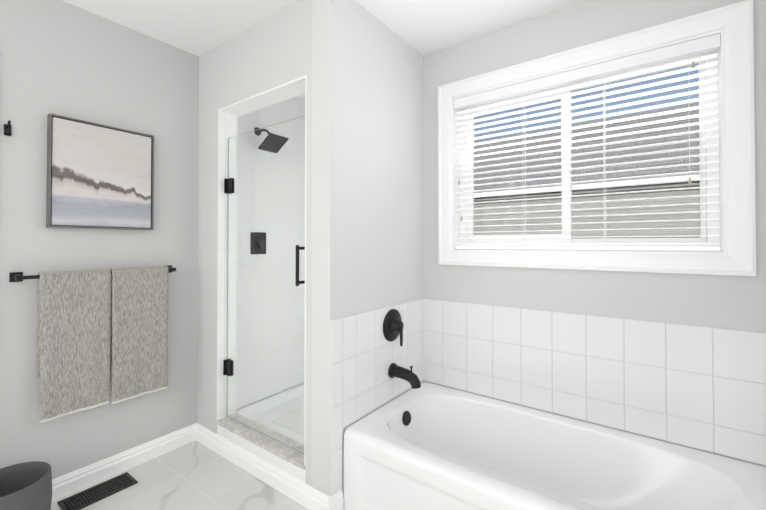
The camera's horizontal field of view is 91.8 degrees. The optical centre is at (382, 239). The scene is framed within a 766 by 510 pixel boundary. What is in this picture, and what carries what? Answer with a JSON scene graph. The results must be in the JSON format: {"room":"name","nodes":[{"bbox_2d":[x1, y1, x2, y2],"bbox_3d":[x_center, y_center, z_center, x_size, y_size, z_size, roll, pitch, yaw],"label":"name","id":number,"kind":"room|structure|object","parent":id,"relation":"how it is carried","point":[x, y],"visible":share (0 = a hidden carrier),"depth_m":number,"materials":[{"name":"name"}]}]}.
{"room":"bathroom","nodes":[
{"label":"bathroom","id":0,"kind":"room"},
{"bbox_2d":[0,0,302,478],"bbox_3d":[-1.946,0.034,1.431,0.120,2.440,4.540,0,-1,36],"label":"wall","id":1,"kind":"structure","parent":0,"point":[61,58],"depth_m":1.91,"materials":[{"name":"grey paint"}]},
{"bbox_2d":[4,120,11,135],"bbox_3d":[-1.675,-0.499,1.661,0.053,0.062,0.024,0,-1,36],"label":"robe hook","id":2,"kind":"object","parent":1,"relation":"attached to","point":[7,129],"visible":1,"depth_m":1.67,"materials":[{"name":"black metal"}]},
{"bbox_2d":[9,265,175,281],"bbox_3d":[-1.451,0.175,1.936,0.080,0.044,0.700,0,-1,36],"label":"bar","id":3,"kind":"object","parent":1,"relation":"attached to","point":[16,277],"visible":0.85,"depth_m":1.68,"materials":[{"name":"black metal"}]},
{"bbox_2d":[37,269,110,422],"bbox_3d":[-1.499,0.495,1.811,0.057,0.688,0.274,0,-1,36],"label":"hanging towel","id":4,"kind":"object","parent":3,"relation":"hanging from","point":[73,337],"visible":1,"depth_m":1.79,"materials":[{"name":"grey fabric"}]},
{"bbox_2d":[110,266,168,403],"bbox_3d":[-1.333,0.502,2.037,0.058,0.698,0.275,0,-1,36],"label":"hanging towel","id":5,"kind":"object","parent":3,"relation":"hanging from","point":[139,333],"visible":0.98,"depth_m":2.01,"materials":[{"name":"grey fabric"}]},
{"bbox_2d":[46,113,153,229],"bbox_3d":[-1.465,-0.326,1.956,0.041,0.542,0.457,0,-1,36],"label":"framed artwork","id":6,"kind":"object","parent":1,"relation":"attached to","point":[100,176],"visible":0.98,"depth_m":1.92,"materials":[{"name":"beige paper"}]},
{"bbox_2d":[52,423,195,500],"bbox_3d":[-1.441,1.212,1.993,0.016,0.098,0.895,0,-1,36],"label":"baseboard","id":7,"kind":"structure","parent":1,"relation":"attached to","point":[77,480],"depth_m":2.00,"materials":[{"name":"white wood"}]},
{"bbox_2d":[51,440,308,509],"bbox_3d":[-0.245,1.270,0.193,4.310,0.060,4.570,0,-1,36],"label":"floor","id":8,"kind":"structure","parent":0,"point":[195,475],"depth_m":1.88,"materials":[{"name":"tile"}]},
{"bbox_2d":[0,461,51,509],"bbox_3d":[-1.522,1.115,1.499,0.278,0.281,0.278,0,-1,36],"label":"waste bin","id":9,"kind":"object","parent":8,"relation":"on","point":[26,486],"visible":1,"depth_m":1.57,"materials":[{"name":"grey plastic"}]},
{"bbox_2d":[57,472,137,509],"bbox_3d":[-1.410,1.255,1.843,0.140,0.006,0.290,0,-1,36],"label":"floor vent","id":10,"kind":"object","parent":8,"relation":"in","point":[95,493],"visible":1,"depth_m":1.83,"materials":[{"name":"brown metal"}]},
{"bbox_2d":[216,413,305,482],"bbox_3d":[-0.645,1.172,2.046,0.778,0.178,0.136,0,-1,36],"label":"shower curb","id":11,"kind":"object","parent":8,"relation":"on","point":[284,458],"visible":0.44,"depth_m":2.00,"materials":[{"name":"white stone"}]},
{"bbox_2d":[223,115,304,453],"bbox_3d":[-0.651,0.226,2.054,0.754,1.699,0.118,0,-1,36],"label":"door glass","id":12,"kind":"object","parent":11,"relation":"on","point":[228,367],"visible":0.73,"depth_m":2.10,"materials":[{"name":"clear glass"}]},
{"bbox_2d":[236,383,303,443],"bbox_3d":[-0.450,1.224,2.473,1.026,0.085,0.806,0,-1,36],"label":"shower base","id":13,"kind":"object","parent":8,"relation":"on","point":[266,405],"depth_m":2.60,"materials":[{"name":"white plastic"}]},
{"bbox_2d":[344,382,765,509],"bbox_3d":[0.658,1.071,1.577,1.536,0.370,0.750,0,-1,36],"label":"bathtub","id":14,"kind":"object","parent":8,"relation":"on","point":[446,448],"visible":1,"depth_m":1.66,"materials":[{"name":"white ceramic"}]},
{"bbox_2d":[402,411,410,425],"bbox_3d":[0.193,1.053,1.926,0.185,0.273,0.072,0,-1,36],"label":"overflow drain","id":15,"kind":"object","parent":14,"relation":"attached to","point":[406,418],"visible":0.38,"depth_m":1.96,"materials":[{"name":"black metal"}]},
{"bbox_2d":[197,0,312,485],"bbox_3d":[-0.724,0.042,2.112,1.050,2.440,0.120,0,-1,36],"label":"wall","id":16,"kind":"structure","parent":0,"point":[274,50],"depth_m":2.17,"materials":[{"name":"grey paint"}]},
{"bbox_2d":[196,423,328,509],"bbox_3d":[-0.716,1.212,2.008,1.170,0.098,0.016,0,-1,36],"label":"baseboard","id":17,"kind":"structure","parent":16,"relation":"attached to","point":[305,495],"depth_m":1.93,"materials":[{"name":"white"}]},
{"bbox_2d":[62,0,583,99],"bbox_3d":[-0.245,-1.230,0.223,4.310,0.060,4.570,0,-1,36],"label":"ceiling","id":18,"kind":"structure","parent":0,"point":[198,28],"depth_m":1.97,"materials":[{"name":"white paint"}]},
{"bbox_2d":[311,0,422,497],"bbox_3d":[-0.040,0.042,2.057,0.120,2.440,0.840,0,-1,36],"label":"wall","id":19,"kind":"structure","parent":0,"point":[367,161],"depth_m":1.85,"materials":[{"name":"white paint"}]},
{"bbox_2d":[327,488,343,509],"bbox_3d":[-0.215,1.208,1.688,0.016,0.098,0.090,0,-1,36],"label":"baseboard","id":20,"kind":"structure","parent":19,"relation":"attached to","point":[335,501],"depth_m":1.69,"materials":[{"name":"white"}]},
{"bbox_2d":[330,318,341,495],"bbox_3d":[-0.213,0.763,1.703,0.008,0.788,0.076,0,-1,36],"label":"wall tile","id":21,"kind":"structure","parent":19,"relation":"attached to","point":[335,405],"depth_m":1.69,"materials":[{"name":"white tile"}]},
{"bbox_2d":[342,299,423,428],"bbox_3d":[0.032,0.631,2.040,0.008,0.516,0.756,0,-1,36],"label":"wall tiles","id":22,"kind":"structure","parent":19,"relation":"attached to","point":[371,354],"depth_m":1.93,"materials":[{"name":"white tile"}]},
{"bbox_2d":[383,309,403,345],"bbox_3d":[0.083,0.482,2.037,0.080,0.190,0.178,0,-1,36],"label":"tub valve","id":23,"kind":"object","parent":22,"relation":"attached to","point":[393,325],"visible":1,"depth_m":2.02,"materials":[{"name":"black metal"}]},
{"bbox_2d":[388,363,420,388],"bbox_3d":[0.124,0.734,2.004,0.180,0.109,0.080,0,-1,36],"label":"tub spout","id":24,"kind":"object","parent":22,"relation":"attached to","point":[403,373],"visible":1,"depth_m":1.98,"materials":[{"name":"black metal"}]},
{"bbox_2d":[423,0,765,466],"bbox_3d":[0.879,0.041,1.993,1.680,2.440,0.140,0,-1,36],"label":"wall","id":25,"kind":"structure","parent":0,"point":[733,302],"depth_m":1.82,"materials":[{"name":"grey paint"}]},
{"bbox_2d":[423,299,765,464],"bbox_3d":[0.884,0.629,1.891,1.560,0.516,0.008,0,-1,36],"label":"wall tile","id":26,"kind":"structure","parent":25,"relation":"attached to","point":[700,387],"depth_m":1.74,"materials":[{"name":"white tile"}]},
{"bbox_2d":[438,0,755,275],"bbox_3d":[0.946,-0.398,1.932,1.391,1.095,0.164,0,-1,36],"label":"window unit","id":27,"kind":"structure","parent":25,"relation":"in","point":[472,238],"depth_m":1.70,"materials":[{"name":"white plastic"}]},
{"bbox_2d":[454,33,720,250],"bbox_3d":[0.933,-0.400,1.915,1.203,0.903,0.063,0,-1,36],"label":"blind","id":28,"kind":"object","parent":27,"relation":"attached to","point":[700,46],"visible":0.98,"depth_m":1.82,"materials":[{"name":"white plastic"}]},
{"bbox_3d":[-0.170,0.051,2.871,1.050,2.440,0.120,0,-1,36],"label":"wall","id":29,"kind":"structure","parent":0,"visible":0},
{"bbox_2d":[217,75,306,465],"bbox_3d":[-0.482,0.002,2.443,1.050,2.349,0.940,0,-1,36],"label":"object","id":30,"kind":"structure","parent":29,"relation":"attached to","point":[278,104],"depth_m":2.71,"materials":[{"name":"white"}]},
{"bbox_2d":[251,232,265,253],"bbox_3d":[-0.894,0.029,2.707,0.053,0.160,0.130,0,-1,36],"label":"shower valve","id":31,"kind":"object","parent":30,"relation":"attached to","point":[261,250],"depth_m":2.70,"materials":[{"name":"black metal"}]},
{"bbox_2d":[254,127,288,152],"bbox_3d":[-0.819,-0.725,2.648,0.255,0.194,0.156,0,-1,36],"label":"shower head","id":32,"kind":"object","parent":30,"relation":"attached to","point":[276,140],"visible":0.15,"depth_m":2.61},
{"label":"outside","id":33,"kind":"structure","parent":0,"visible":0},
{"bbox_2d":[474,103,699,238],"bbox_3d":[4.083,1.022,5.047,21.000,6.550,2.930,0,-1,36],"label":"neighbouring house","id":34,"kind":"structure","parent":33,"point":[636,210],"depth_m":4.84,"materials":[{"name":"grey"}]}
]}

